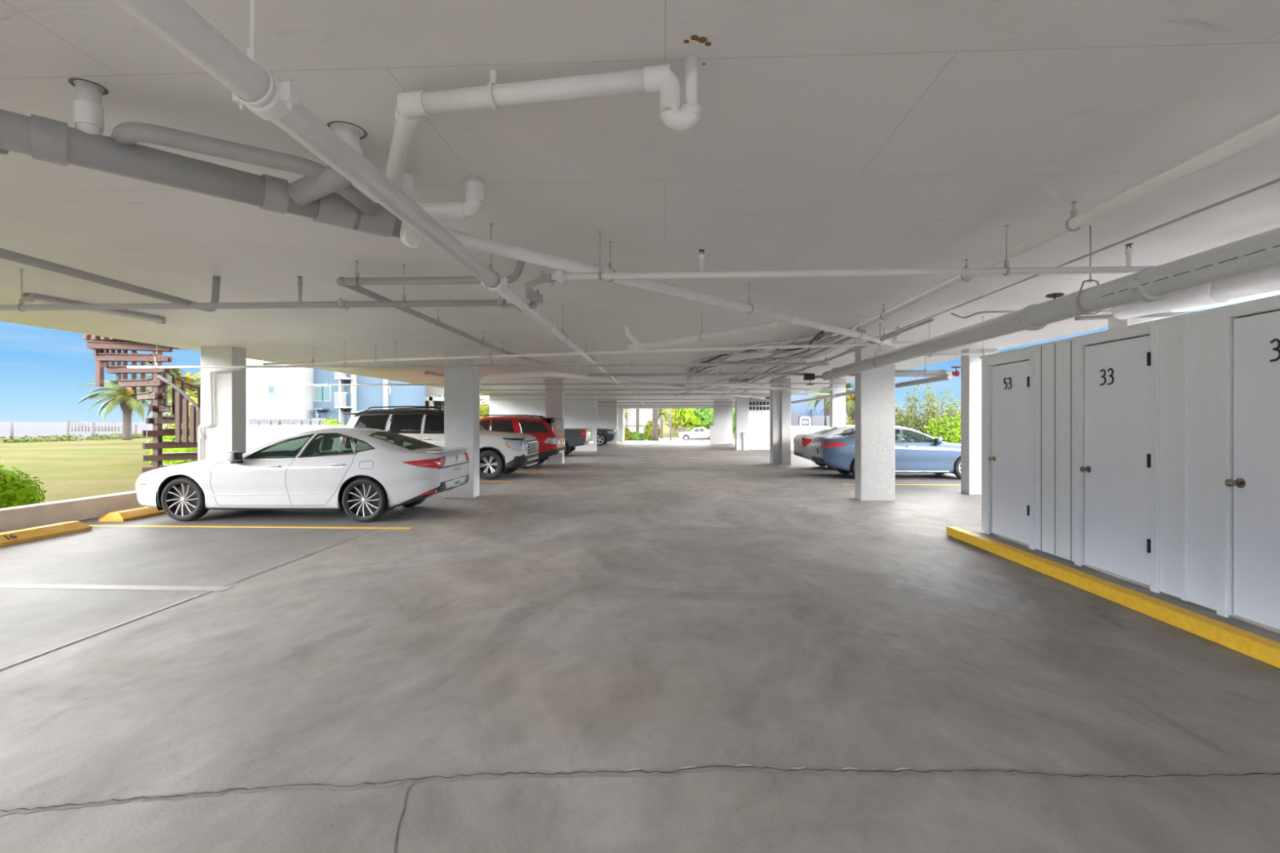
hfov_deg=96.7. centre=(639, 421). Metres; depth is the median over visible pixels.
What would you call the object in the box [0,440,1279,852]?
floor
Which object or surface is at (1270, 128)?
pipe
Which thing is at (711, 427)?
wall
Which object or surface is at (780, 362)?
cable bundle
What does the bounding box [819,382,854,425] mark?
palm tree
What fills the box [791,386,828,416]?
sky
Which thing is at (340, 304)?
sprinkler line
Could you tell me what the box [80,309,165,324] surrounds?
strip light
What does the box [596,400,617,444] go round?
wall
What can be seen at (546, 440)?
tail light
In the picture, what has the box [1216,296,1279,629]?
door
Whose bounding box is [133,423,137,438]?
piling
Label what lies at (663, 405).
sprinkler line
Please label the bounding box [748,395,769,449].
wall
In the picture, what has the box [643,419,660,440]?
shrub
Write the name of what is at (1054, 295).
valve
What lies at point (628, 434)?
shrub
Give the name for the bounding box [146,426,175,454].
shrub
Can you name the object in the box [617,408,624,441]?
wall
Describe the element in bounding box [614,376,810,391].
drain pipe
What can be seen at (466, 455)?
tail light
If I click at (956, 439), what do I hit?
shrub
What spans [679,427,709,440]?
car
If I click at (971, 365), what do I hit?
concrete column
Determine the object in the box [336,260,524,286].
drain
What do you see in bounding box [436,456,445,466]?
tail light
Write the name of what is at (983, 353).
conduit
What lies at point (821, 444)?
tail light
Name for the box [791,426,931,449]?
wall
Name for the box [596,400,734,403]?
sprinkler line
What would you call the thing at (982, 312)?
conduit
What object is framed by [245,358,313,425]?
apartment block
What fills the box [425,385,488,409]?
house
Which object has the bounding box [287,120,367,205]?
stub
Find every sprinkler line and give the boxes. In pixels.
[0,264,506,311]
[126,340,828,368]
[262,336,919,364]
[302,368,848,386]
[479,377,852,391]
[480,382,829,395]
[488,391,791,400]
[551,225,1152,284]
[587,370,809,376]
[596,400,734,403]
[596,404,732,406]
[617,406,713,408]
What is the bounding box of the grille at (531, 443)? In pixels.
[526,439,537,454]
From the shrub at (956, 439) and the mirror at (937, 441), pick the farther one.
the shrub at (956, 439)
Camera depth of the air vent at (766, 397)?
31.46 m
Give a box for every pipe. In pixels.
[0,108,401,238]
[0,248,220,311]
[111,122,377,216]
[112,0,644,404]
[385,35,711,188]
[422,227,902,346]
[479,371,765,399]
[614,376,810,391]
[791,114,1279,361]
[791,373,953,404]
[822,225,1279,381]
[848,367,951,377]
[1111,264,1279,319]
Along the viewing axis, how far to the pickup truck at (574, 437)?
25.11 m
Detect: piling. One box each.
[10,420,13,438]
[66,420,70,439]
[91,422,94,439]
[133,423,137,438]
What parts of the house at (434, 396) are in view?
porch post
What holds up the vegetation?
on the lawn at (68, 469)
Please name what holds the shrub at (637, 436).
on the gravel drive
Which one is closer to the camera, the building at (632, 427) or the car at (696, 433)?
the car at (696, 433)
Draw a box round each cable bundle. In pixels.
[669,359,819,398]
[679,327,853,377]
[682,332,847,382]
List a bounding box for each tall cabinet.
[791,412,798,426]
[798,416,811,426]
[811,416,824,426]
[824,416,829,426]
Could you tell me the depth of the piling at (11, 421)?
52.61 m
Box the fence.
[71,421,122,431]
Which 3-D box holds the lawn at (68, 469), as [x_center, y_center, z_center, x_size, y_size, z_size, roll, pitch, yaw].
[-64.525,1.580,5.907,110.550,0.001,126.000,0,0,3]
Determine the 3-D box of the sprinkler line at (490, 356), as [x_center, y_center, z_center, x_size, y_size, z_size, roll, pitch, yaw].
[-1.855,-1.378,10.576,12.917,0.344,0.068,0,0,15]
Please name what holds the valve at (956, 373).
attached to the pipe at (908, 373)
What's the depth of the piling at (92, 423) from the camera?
51.18 m
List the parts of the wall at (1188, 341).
rail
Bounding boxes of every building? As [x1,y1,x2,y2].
[617,424,645,433]
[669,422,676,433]
[676,424,709,433]
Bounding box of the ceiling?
[0,0,1279,402]
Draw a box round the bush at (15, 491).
[0,460,47,508]
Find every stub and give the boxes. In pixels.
[67,77,108,134]
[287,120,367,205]
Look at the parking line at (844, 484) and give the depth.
14.02 m
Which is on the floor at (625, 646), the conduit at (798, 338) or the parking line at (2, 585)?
the parking line at (2, 585)
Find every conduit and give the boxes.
[718,337,799,388]
[721,329,866,396]
[738,330,901,393]
[791,318,933,370]
[846,177,1279,350]
[922,316,1000,356]
[951,310,1111,319]
[1074,311,1197,320]
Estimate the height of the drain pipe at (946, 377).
0.678 m
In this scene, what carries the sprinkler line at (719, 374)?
hanging from the ceiling
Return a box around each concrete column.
[200,346,245,460]
[444,345,479,497]
[545,379,564,464]
[726,400,732,443]
[734,395,748,449]
[769,378,791,464]
[829,377,845,427]
[854,345,894,501]
[960,348,998,494]
[1107,311,1171,329]
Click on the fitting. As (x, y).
(535, 297)
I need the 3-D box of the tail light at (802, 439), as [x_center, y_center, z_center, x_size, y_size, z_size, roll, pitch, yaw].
[5.276,0.635,18.544,0.051,0.230,0.273,0,0,-6]
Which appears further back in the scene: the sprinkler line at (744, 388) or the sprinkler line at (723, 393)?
the sprinkler line at (723, 393)
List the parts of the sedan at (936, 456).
bumper trim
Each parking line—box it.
[0,583,231,591]
[88,524,412,528]
[479,480,511,481]
[844,484,955,484]
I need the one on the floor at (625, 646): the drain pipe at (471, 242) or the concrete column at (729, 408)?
the concrete column at (729, 408)
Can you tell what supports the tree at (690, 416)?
on the ground at (666, 433)
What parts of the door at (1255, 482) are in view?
knob, panel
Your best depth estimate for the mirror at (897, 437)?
17.92 m
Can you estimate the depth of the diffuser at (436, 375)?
18.21 m
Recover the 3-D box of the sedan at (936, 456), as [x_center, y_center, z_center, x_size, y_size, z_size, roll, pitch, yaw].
[7.345,0.833,16.026,4.708,1.435,2.103,0,0,3]
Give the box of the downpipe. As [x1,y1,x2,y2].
[197,368,241,460]
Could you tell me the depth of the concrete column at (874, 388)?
11.15 m
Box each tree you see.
[76,379,172,439]
[128,361,200,416]
[617,408,633,420]
[635,408,639,431]
[651,408,658,440]
[651,408,670,438]
[657,408,694,431]
[675,408,707,429]
[693,408,734,434]
[801,386,853,416]
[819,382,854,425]
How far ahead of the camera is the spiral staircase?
13.43 m
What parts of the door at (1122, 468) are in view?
knob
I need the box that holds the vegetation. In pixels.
[0,432,152,443]
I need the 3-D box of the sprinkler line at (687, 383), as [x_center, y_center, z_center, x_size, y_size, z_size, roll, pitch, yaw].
[-2.052,-1.295,16.509,15.931,0.509,0.123,0,0,3]
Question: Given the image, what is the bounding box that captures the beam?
[617,403,734,408]
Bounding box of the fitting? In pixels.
[502,271,555,312]
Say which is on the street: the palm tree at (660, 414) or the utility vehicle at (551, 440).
the palm tree at (660, 414)
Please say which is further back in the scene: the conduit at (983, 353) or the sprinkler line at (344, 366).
the sprinkler line at (344, 366)
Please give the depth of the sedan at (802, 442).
18.46 m
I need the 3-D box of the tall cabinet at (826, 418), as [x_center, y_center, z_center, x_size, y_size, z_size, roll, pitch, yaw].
[10.860,0.612,33.245,0.229,1.875,1.000,0,0,3]
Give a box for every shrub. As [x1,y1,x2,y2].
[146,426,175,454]
[146,435,197,465]
[163,391,197,428]
[317,417,343,425]
[479,398,488,418]
[617,426,633,440]
[631,431,646,440]
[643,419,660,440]
[845,416,854,425]
[894,384,947,441]
[894,400,923,439]
[922,384,960,443]
[924,411,960,444]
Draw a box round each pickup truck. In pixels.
[528,414,593,454]
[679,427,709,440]
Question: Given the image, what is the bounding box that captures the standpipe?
[742,431,744,450]
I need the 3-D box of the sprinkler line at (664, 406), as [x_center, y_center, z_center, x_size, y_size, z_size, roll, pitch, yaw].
[2.122,-1.292,43.449,7.933,0.515,0.070,0,0,3]
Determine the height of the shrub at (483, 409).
3.084 m
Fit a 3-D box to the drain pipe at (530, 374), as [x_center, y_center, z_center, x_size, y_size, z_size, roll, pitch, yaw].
[1.453,-1.112,20.010,1.570,0.423,16.041,0,0,38]
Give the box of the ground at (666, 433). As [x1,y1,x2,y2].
[632,424,960,437]
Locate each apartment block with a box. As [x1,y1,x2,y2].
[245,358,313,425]
[311,368,425,425]
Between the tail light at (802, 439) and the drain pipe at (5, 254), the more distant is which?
the tail light at (802, 439)
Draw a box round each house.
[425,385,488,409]
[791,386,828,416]
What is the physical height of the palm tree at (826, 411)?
4.852 m
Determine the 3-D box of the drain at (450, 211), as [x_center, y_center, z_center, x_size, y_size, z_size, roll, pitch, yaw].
[-1.286,-1.408,3.558,0.576,0.285,0.240,0,0,-4]
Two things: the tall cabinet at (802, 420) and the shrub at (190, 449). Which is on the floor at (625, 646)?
the tall cabinet at (802, 420)
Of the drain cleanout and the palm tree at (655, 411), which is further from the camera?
the palm tree at (655, 411)
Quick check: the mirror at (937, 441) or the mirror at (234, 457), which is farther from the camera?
the mirror at (937, 441)
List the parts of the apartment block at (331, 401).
white trim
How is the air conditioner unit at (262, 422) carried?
on the lawn at (68, 469)
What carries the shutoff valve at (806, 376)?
attached to the pipe at (1261, 251)
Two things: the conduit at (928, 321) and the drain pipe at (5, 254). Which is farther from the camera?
the conduit at (928, 321)
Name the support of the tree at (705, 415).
on the ground at (666, 433)
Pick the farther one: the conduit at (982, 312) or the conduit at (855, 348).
the conduit at (855, 348)
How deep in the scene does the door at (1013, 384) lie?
6.78 m
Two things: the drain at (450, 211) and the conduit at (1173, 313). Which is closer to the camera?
the drain at (450, 211)
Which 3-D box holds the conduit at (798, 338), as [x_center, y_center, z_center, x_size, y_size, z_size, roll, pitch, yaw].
[2.951,-1.446,16.634,0.064,0.207,14.500,0,0,3]
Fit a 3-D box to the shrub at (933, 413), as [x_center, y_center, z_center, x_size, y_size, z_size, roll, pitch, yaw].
[13.447,-0.252,27.369,2.201,4.031,2.456,0,0,-26]
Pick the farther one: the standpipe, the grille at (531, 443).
the standpipe
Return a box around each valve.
[803,373,822,385]
[951,366,960,376]
[1045,293,1064,298]
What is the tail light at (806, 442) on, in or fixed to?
attached to the sedan at (802, 442)
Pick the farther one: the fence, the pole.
the fence
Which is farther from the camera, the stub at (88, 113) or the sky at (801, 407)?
the sky at (801, 407)
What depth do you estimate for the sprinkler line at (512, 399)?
27.54 m
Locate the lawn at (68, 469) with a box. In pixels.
[0,437,152,502]
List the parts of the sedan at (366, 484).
door handle, sill trim, seat, door handle, seat, seat, bumper trim, bumper trim, licence plate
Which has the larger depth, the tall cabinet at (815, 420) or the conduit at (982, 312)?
the tall cabinet at (815, 420)
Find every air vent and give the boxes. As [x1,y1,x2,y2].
[748,396,769,399]
[748,401,769,404]
[748,406,769,409]
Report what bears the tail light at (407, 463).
attached to the sedan at (366, 484)
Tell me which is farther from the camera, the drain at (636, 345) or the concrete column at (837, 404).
the concrete column at (837, 404)
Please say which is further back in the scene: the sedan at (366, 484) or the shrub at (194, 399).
the shrub at (194, 399)
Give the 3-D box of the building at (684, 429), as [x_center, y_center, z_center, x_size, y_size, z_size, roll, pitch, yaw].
[13.080,1.150,127.391,10.372,3.000,6.300,0,0,3]
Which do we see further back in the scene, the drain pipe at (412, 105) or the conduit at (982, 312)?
the conduit at (982, 312)
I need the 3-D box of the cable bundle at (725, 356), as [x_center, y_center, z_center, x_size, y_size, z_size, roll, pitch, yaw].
[1.999,-1.423,13.077,1.538,0.209,8.671,0,0,-13]
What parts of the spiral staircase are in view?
post, post, handrail, handrail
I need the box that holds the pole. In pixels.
[670,408,671,440]
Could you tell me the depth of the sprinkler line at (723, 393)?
22.52 m
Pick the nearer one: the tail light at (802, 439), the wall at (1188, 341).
the wall at (1188, 341)
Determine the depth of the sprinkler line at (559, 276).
4.53 m
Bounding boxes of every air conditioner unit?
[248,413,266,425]
[259,419,271,425]
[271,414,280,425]
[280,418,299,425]
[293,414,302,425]
[302,419,311,425]
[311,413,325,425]
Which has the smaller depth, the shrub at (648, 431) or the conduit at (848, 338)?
the conduit at (848, 338)
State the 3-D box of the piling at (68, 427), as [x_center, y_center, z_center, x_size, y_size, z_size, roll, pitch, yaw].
[-48.528,1.210,48.230,0.433,2.710,0.220,0,0,3]
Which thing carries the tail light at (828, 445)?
attached to the sedan at (936, 456)
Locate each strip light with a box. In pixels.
[22,293,88,304]
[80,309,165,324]
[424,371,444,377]
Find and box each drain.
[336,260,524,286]
[344,285,556,368]
[400,172,483,220]
[625,314,790,351]
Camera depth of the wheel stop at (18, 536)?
7.56 m
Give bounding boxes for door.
[985,351,1035,550]
[1074,322,1159,593]
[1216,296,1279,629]
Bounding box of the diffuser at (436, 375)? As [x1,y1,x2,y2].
[427,373,444,377]
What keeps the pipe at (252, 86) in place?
hanging from the ceiling
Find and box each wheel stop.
[0,520,92,546]
[98,506,165,521]
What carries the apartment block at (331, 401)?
on the lawn at (68, 469)
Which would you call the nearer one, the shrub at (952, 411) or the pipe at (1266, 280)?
the pipe at (1266, 280)
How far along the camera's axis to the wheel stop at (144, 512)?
9.03 m
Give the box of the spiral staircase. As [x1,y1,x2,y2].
[82,333,200,472]
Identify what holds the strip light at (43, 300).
attached to the ceiling
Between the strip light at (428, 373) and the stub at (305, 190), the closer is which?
the stub at (305, 190)
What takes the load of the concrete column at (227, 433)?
on the floor at (625, 646)
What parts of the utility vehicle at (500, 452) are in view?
roof rail, roof rail, skid plate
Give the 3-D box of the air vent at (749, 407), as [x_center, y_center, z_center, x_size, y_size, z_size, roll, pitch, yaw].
[6.590,-0.744,31.486,1.175,0.180,0.100,0,0,3]
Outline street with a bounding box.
[645,437,734,440]
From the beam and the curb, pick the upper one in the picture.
the beam
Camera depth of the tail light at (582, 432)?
25.07 m
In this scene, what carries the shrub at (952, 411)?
on the ground
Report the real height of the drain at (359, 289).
0.310 m
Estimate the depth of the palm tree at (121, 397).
48.51 m
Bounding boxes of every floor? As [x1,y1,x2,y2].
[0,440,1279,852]
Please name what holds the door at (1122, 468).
in the wall at (1188, 341)
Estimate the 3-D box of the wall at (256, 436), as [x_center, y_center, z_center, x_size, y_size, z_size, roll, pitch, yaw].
[-15.083,0.850,24.803,5.006,1.400,0.200,0,0,3]
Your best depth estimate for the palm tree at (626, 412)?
58.02 m
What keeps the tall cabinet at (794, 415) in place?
on the floor at (625, 646)
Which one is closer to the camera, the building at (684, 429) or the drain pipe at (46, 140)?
the drain pipe at (46, 140)
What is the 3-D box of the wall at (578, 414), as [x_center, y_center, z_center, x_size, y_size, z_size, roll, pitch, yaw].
[-5.115,0.000,30.035,5.680,3.100,0.250,0,0,3]
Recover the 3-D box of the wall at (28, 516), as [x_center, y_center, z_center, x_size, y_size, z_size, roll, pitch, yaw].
[-8.852,1.490,10.709,0.250,0.520,38.600,0,0,3]
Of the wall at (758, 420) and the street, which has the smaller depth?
the wall at (758, 420)
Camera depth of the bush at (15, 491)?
8.73 m
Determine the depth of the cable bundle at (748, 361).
12.04 m
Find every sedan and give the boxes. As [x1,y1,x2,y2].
[135,427,469,522]
[793,425,913,470]
[811,426,960,478]
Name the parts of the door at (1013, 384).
knob, panel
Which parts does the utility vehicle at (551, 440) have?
roof rail, roof rail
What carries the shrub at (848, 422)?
on the ground
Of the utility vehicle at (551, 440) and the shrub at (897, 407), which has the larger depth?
the shrub at (897, 407)
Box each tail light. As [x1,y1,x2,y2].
[341,436,346,442]
[402,457,438,468]
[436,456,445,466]
[464,453,469,461]
[543,437,556,444]
[580,430,585,437]
[800,437,804,444]
[803,438,813,446]
[818,441,825,447]
[825,442,848,448]
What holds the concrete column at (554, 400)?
on the floor at (625, 646)
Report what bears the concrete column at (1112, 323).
on the floor at (625, 646)
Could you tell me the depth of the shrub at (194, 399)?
24.55 m
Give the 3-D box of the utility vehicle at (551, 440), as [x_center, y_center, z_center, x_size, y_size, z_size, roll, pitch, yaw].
[-5.212,0.654,19.704,5.075,1.791,2.269,0,0,3]
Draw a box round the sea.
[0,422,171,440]
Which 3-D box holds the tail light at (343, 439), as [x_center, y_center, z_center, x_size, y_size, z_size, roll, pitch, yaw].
[-7.994,0.480,15.400,0.242,0.180,0.068,0,0,23]
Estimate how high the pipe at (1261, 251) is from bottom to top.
0.721 m
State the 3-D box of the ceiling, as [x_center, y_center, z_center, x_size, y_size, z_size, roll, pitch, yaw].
[-0.681,-1.775,18.800,17.450,0.450,55.500,0,0,3]
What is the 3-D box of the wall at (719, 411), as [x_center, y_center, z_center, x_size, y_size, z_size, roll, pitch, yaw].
[5.597,0.000,39.839,0.900,3.100,0.300,0,0,3]
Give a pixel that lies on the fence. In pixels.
(82, 427)
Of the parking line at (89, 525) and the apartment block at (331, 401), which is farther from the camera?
the apartment block at (331, 401)
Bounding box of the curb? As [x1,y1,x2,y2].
[946,526,1279,668]
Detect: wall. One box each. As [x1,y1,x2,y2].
[0,490,146,533]
[245,425,346,453]
[488,391,596,451]
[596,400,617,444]
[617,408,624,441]
[709,425,714,444]
[713,400,726,444]
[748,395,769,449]
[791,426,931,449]
[979,294,1279,614]
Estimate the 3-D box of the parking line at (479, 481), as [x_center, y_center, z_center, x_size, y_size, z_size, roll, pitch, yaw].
[-5.887,1.548,14.880,5.100,0.003,0.100,0,0,3]
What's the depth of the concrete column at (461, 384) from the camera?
11.53 m
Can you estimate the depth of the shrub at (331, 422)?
26.58 m
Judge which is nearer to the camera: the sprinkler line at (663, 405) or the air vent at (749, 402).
the air vent at (749, 402)
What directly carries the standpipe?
on the floor at (625, 646)
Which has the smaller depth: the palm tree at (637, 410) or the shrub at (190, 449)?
the shrub at (190, 449)
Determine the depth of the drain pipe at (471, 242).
5.19 m
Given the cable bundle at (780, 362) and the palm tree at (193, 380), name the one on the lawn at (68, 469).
the palm tree at (193, 380)
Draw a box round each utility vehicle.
[338,405,538,479]
[479,414,565,468]
[596,427,616,445]
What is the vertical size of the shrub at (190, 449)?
1.508 m
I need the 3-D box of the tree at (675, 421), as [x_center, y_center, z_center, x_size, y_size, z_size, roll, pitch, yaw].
[8.905,-1.427,114.835,12.184,6.972,8.229,0,0,3]
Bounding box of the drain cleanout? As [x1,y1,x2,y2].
[400,221,422,248]
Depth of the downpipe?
11.68 m
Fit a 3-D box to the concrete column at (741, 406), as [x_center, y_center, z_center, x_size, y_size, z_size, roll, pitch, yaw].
[5.597,0.000,31.280,0.670,3.100,0.600,0,0,3]
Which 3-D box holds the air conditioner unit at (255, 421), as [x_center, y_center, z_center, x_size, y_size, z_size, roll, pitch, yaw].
[-19.428,0.591,28.898,0.503,1.978,0.610,0,0,3]
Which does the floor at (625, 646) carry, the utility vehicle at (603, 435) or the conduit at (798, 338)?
the utility vehicle at (603, 435)
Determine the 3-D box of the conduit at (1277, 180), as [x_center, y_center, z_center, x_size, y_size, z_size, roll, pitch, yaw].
[3.968,-1.488,4.326,0.025,0.025,15.000,0,0,3]
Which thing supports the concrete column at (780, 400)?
on the floor at (625, 646)
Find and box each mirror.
[225,451,243,463]
[894,435,899,439]
[933,437,942,444]

